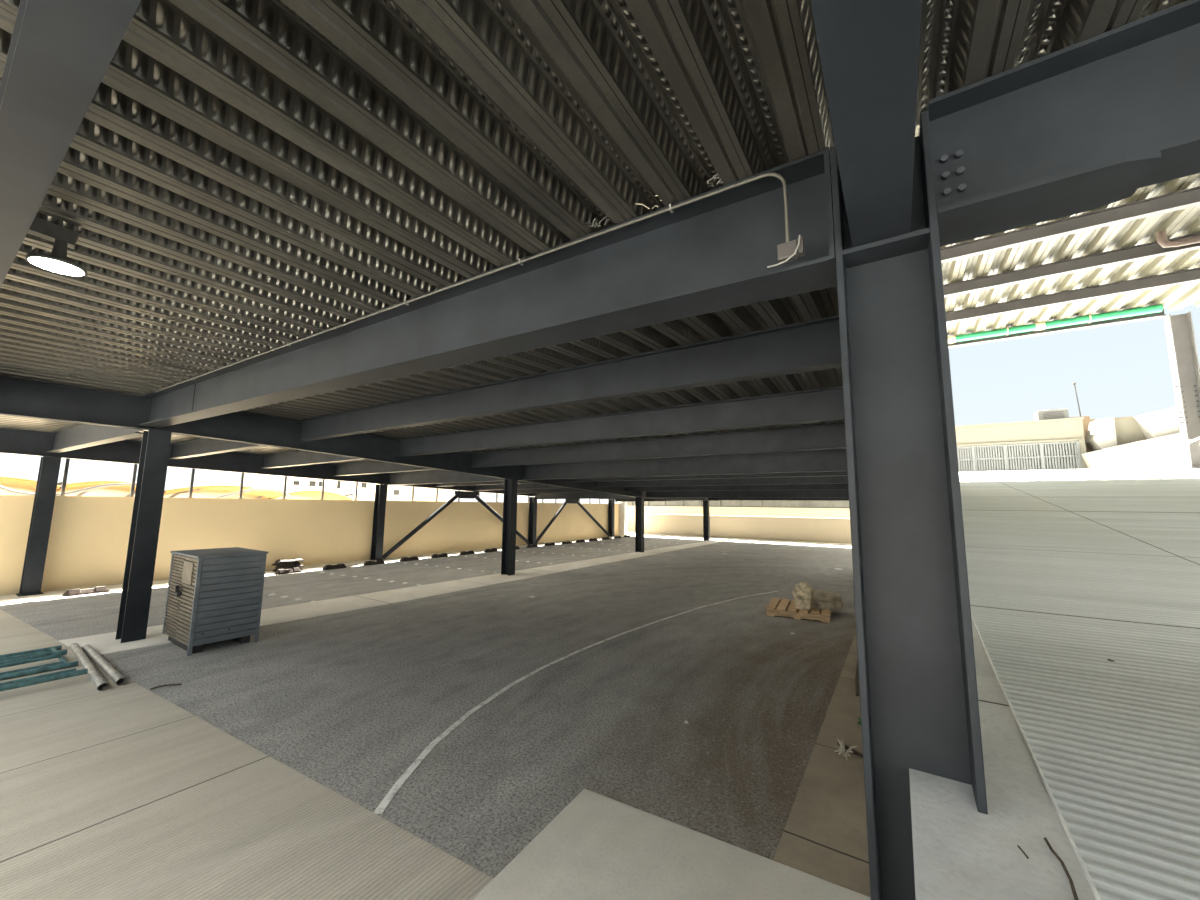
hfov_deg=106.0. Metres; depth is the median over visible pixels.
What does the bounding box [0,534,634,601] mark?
curb
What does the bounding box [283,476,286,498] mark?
fence post
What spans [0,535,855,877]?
asphalt road
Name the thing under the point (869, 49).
girder
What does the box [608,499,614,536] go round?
steel column
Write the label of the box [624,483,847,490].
steel beam
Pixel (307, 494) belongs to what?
shade canopy
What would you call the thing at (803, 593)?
sack
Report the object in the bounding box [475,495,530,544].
brace
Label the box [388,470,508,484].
steel beam
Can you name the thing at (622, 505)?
wall pier
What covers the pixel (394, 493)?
house
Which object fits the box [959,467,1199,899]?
ramp
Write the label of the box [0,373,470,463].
ceiling
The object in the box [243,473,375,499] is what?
house
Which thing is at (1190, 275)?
steel beam
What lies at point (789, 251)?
junction box
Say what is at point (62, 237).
ceiling lamp
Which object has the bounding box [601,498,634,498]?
steel beam
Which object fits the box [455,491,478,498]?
gusset plate
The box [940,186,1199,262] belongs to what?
steel beam
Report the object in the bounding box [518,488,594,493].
steel beam
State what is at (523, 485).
steel beam
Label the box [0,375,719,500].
girder
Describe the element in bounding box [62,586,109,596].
wheel stop
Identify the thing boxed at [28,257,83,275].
diffuser
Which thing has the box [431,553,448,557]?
wheel stop
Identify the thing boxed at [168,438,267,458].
steel beam
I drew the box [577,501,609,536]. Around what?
brace
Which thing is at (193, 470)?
fence post
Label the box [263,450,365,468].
steel beam
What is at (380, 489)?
steel column
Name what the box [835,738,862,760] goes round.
dried plant
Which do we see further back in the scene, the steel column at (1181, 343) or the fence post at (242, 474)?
the fence post at (242, 474)
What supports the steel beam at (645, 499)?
attached to the girder at (19, 397)
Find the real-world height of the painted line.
0.004 m
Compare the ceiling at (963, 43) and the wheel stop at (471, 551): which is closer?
the ceiling at (963, 43)
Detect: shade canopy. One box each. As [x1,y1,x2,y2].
[0,476,66,494]
[56,481,135,496]
[164,485,282,498]
[267,490,353,499]
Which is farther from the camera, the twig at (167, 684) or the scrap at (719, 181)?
the twig at (167, 684)
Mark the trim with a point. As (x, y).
(644, 534)
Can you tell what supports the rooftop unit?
on the building
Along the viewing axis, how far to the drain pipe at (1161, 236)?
6.15 m
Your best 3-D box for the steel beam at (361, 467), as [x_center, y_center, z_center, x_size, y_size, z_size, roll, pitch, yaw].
[-4.827,0.368,10.568,4.507,0.387,0.140,-3,-8,29]
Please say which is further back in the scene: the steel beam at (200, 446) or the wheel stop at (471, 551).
the wheel stop at (471, 551)
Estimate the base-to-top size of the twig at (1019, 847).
0.006 m
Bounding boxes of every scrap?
[585,216,609,226]
[635,195,661,208]
[707,173,722,185]
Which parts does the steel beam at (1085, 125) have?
haunch plate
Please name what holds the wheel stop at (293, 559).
on the wheel stop at (297, 562)
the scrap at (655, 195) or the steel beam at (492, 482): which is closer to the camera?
the scrap at (655, 195)
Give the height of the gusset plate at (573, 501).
0.240 m
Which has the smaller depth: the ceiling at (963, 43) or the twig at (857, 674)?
the ceiling at (963, 43)
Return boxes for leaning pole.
[1125,436,1199,469]
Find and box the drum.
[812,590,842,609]
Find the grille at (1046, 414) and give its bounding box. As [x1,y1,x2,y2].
[1043,411,1063,418]
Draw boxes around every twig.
[150,684,181,689]
[855,659,858,695]
[1017,845,1028,858]
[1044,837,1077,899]
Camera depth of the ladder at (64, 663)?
4.28 m
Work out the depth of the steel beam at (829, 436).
6.88 m
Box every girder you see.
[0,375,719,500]
[0,428,600,498]
[810,0,921,246]
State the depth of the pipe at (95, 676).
4.16 m
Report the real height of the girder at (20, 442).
0.840 m
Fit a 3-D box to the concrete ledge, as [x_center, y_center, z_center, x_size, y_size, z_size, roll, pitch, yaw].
[2.557,0.856,3.626,0.272,2.429,17.000,-4,-8,33]
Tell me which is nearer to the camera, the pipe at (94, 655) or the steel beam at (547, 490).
the pipe at (94, 655)
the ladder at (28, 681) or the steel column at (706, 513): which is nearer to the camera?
the ladder at (28, 681)
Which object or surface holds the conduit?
attached to the steel beam at (714, 253)
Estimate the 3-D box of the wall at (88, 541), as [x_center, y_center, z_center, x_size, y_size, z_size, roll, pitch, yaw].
[-5.614,2.436,13.936,0.220,1.710,23.950,-4,-8,33]
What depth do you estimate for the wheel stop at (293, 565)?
10.37 m
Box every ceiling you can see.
[0,0,844,451]
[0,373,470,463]
[916,0,1187,124]
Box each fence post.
[58,458,69,495]
[128,464,137,496]
[187,469,194,497]
[239,473,244,498]
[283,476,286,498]
[320,479,324,499]
[355,482,357,499]
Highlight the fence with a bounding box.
[616,500,848,507]
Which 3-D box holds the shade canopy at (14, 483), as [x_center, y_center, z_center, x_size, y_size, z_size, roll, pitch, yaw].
[-21.315,2.147,15.690,5.000,2.360,2.857,-4,-8,33]
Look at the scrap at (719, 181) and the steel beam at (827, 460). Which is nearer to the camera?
the scrap at (719, 181)
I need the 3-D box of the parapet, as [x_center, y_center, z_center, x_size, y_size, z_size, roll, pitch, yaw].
[20.263,0.159,15.999,4.450,2.325,0.350,-4,-8,33]
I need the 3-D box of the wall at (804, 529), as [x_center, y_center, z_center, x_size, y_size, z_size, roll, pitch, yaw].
[7.383,3.838,22.125,12.500,1.180,0.330,-4,-8,33]
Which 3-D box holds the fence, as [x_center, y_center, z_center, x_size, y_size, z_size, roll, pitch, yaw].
[7.474,2.584,25.654,15.360,1.300,0.107,-4,-8,33]
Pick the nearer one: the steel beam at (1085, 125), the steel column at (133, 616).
the steel beam at (1085, 125)
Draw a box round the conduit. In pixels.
[155,172,789,391]
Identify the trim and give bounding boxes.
[644,534,850,545]
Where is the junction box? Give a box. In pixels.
[767,235,804,267]
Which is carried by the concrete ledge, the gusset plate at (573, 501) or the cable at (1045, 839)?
the cable at (1045, 839)
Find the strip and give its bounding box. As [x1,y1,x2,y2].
[58,539,729,656]
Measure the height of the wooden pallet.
0.109 m
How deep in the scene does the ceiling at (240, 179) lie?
1.51 m
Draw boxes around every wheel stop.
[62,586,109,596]
[271,561,299,565]
[274,567,301,574]
[275,558,303,562]
[275,564,303,568]
[322,563,346,569]
[363,560,384,565]
[400,556,418,561]
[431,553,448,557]
[459,550,474,554]
[484,548,497,551]
[526,544,537,547]
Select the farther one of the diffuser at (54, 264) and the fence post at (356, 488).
the fence post at (356, 488)
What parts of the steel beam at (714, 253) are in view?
plate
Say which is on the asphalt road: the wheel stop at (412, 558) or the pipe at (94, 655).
the wheel stop at (412, 558)
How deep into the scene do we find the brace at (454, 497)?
13.59 m
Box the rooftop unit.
[1034,409,1068,420]
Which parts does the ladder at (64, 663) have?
rail, rail, rail, rail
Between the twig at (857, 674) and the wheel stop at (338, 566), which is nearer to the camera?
the twig at (857, 674)
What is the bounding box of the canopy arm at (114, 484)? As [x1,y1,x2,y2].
[0,483,135,495]
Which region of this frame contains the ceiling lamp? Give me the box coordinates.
[25,217,86,275]
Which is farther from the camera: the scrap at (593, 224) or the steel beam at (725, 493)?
the steel beam at (725, 493)
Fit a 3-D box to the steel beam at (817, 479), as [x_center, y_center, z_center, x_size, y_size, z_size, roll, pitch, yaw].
[2.950,0.735,11.386,7.250,0.307,0.120,-4,-8,33]
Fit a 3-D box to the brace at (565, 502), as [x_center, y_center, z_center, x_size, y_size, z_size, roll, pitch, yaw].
[-2.003,2.967,18.915,0.124,1.765,2.080,-4,-8,33]
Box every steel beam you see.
[0,0,140,287]
[47,423,142,452]
[138,147,836,427]
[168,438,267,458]
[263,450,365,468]
[297,315,841,440]
[333,460,436,475]
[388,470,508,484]
[396,386,844,456]
[437,481,529,486]
[471,423,845,467]
[475,483,565,490]
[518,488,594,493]
[521,448,846,479]
[535,492,637,498]
[564,471,847,481]
[597,476,847,486]
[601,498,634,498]
[615,498,703,501]
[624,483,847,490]
[646,489,848,497]
[708,498,848,500]
[928,0,1199,246]
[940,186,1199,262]
[943,233,1199,296]
[946,267,1199,322]
[948,306,1165,347]
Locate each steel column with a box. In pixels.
[16,456,60,596]
[115,429,171,642]
[369,484,386,560]
[501,479,517,575]
[528,497,536,544]
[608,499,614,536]
[635,497,643,551]
[703,501,709,540]
[830,110,987,899]
[1163,311,1199,467]
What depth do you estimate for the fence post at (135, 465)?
8.78 m
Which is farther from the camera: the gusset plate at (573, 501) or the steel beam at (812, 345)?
the gusset plate at (573, 501)
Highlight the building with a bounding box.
[955,407,1179,471]
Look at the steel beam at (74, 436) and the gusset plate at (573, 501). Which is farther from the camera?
the gusset plate at (573, 501)
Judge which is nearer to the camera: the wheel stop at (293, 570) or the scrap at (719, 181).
the scrap at (719, 181)
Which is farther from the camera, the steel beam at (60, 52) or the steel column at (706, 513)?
the steel column at (706, 513)
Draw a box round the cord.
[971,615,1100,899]
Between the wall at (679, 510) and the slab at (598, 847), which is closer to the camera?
the slab at (598, 847)
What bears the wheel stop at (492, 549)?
on the asphalt road
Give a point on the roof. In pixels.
(1178, 223)
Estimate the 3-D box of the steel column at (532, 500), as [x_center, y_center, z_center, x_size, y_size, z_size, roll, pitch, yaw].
[-2.669,2.799,17.942,0.300,1.856,0.260,-4,-8,33]
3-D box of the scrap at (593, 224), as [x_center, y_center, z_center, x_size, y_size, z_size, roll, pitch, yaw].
[-0.004,-0.899,1.786,0.099,0.042,0.063,-4,-8,33]
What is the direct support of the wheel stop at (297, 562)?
on the wheel stop at (293, 565)
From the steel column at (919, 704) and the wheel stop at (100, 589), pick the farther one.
the wheel stop at (100, 589)
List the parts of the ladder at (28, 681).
rail, rail, rail, rail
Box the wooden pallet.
[765,598,830,622]
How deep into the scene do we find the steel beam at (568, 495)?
17.09 m
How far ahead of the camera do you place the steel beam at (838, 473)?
9.79 m
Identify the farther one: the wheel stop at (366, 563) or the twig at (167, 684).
the wheel stop at (366, 563)
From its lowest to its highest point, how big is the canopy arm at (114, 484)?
0.495 m
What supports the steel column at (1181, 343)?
on the ramp
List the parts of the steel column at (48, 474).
plate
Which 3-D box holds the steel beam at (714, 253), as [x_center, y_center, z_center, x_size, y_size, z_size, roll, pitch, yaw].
[-2.306,-0.588,3.402,7.273,0.495,0.200,-4,-8,33]
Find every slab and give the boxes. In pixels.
[0,609,493,899]
[473,789,870,899]
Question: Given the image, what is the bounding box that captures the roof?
[915,124,1199,335]
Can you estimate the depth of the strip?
7.43 m
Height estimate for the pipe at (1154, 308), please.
0.223 m
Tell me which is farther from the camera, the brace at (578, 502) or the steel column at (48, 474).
the brace at (578, 502)
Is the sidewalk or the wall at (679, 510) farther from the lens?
the wall at (679, 510)
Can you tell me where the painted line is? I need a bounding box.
[373,591,776,813]
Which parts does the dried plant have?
stem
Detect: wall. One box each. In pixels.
[0,495,618,595]
[627,506,849,530]
[644,514,850,543]
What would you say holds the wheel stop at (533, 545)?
on the asphalt road
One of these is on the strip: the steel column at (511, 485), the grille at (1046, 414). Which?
the steel column at (511, 485)
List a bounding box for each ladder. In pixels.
[0,645,77,679]
[0,649,87,691]
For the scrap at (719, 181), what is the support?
hanging from the ceiling at (240, 179)
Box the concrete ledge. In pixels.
[909,622,1094,899]
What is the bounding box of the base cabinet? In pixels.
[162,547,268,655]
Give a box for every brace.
[382,494,458,558]
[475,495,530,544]
[536,500,567,543]
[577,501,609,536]
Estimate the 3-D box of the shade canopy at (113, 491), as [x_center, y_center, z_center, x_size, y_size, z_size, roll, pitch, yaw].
[-19.896,2.434,17.849,5.000,2.340,2.457,-4,-8,33]
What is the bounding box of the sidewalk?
[773,633,870,896]
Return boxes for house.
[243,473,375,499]
[387,485,453,500]
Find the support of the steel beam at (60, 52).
attached to the girder at (19, 397)
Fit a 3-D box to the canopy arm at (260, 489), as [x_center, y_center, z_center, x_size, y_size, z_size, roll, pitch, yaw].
[-14.109,1.797,18.556,0.100,0.473,2.643,-4,-8,33]
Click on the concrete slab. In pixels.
(122, 792)
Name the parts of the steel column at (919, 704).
stiffener plate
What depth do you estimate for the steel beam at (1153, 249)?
6.97 m
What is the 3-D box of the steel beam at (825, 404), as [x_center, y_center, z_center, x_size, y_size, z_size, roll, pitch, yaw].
[-0.541,-0.246,6.104,7.250,0.307,0.120,-4,-8,33]
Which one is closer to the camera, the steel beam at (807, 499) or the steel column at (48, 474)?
the steel column at (48, 474)
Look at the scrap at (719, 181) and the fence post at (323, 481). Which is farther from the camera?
the fence post at (323, 481)
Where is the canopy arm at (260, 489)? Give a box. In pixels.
[215,488,291,498]
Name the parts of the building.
gate frame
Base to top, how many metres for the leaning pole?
0.726 m
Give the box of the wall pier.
[617,502,626,534]
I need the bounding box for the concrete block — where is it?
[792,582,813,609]
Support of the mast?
on the building
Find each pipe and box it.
[69,643,107,690]
[82,644,125,685]
[948,304,1162,343]
[1156,230,1199,247]
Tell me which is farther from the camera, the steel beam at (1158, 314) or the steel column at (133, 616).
the steel beam at (1158, 314)
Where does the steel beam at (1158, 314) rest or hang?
on the steel column at (1181, 343)
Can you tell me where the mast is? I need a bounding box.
[1069,382,1089,419]
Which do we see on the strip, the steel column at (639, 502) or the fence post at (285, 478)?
the steel column at (639, 502)
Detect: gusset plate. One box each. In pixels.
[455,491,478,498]
[565,499,578,503]
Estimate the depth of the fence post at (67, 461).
8.05 m
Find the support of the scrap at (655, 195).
hanging from the ceiling at (240, 179)
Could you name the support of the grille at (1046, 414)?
attached to the rooftop unit
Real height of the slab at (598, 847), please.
0.026 m
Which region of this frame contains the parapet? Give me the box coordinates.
[1081,433,1184,468]

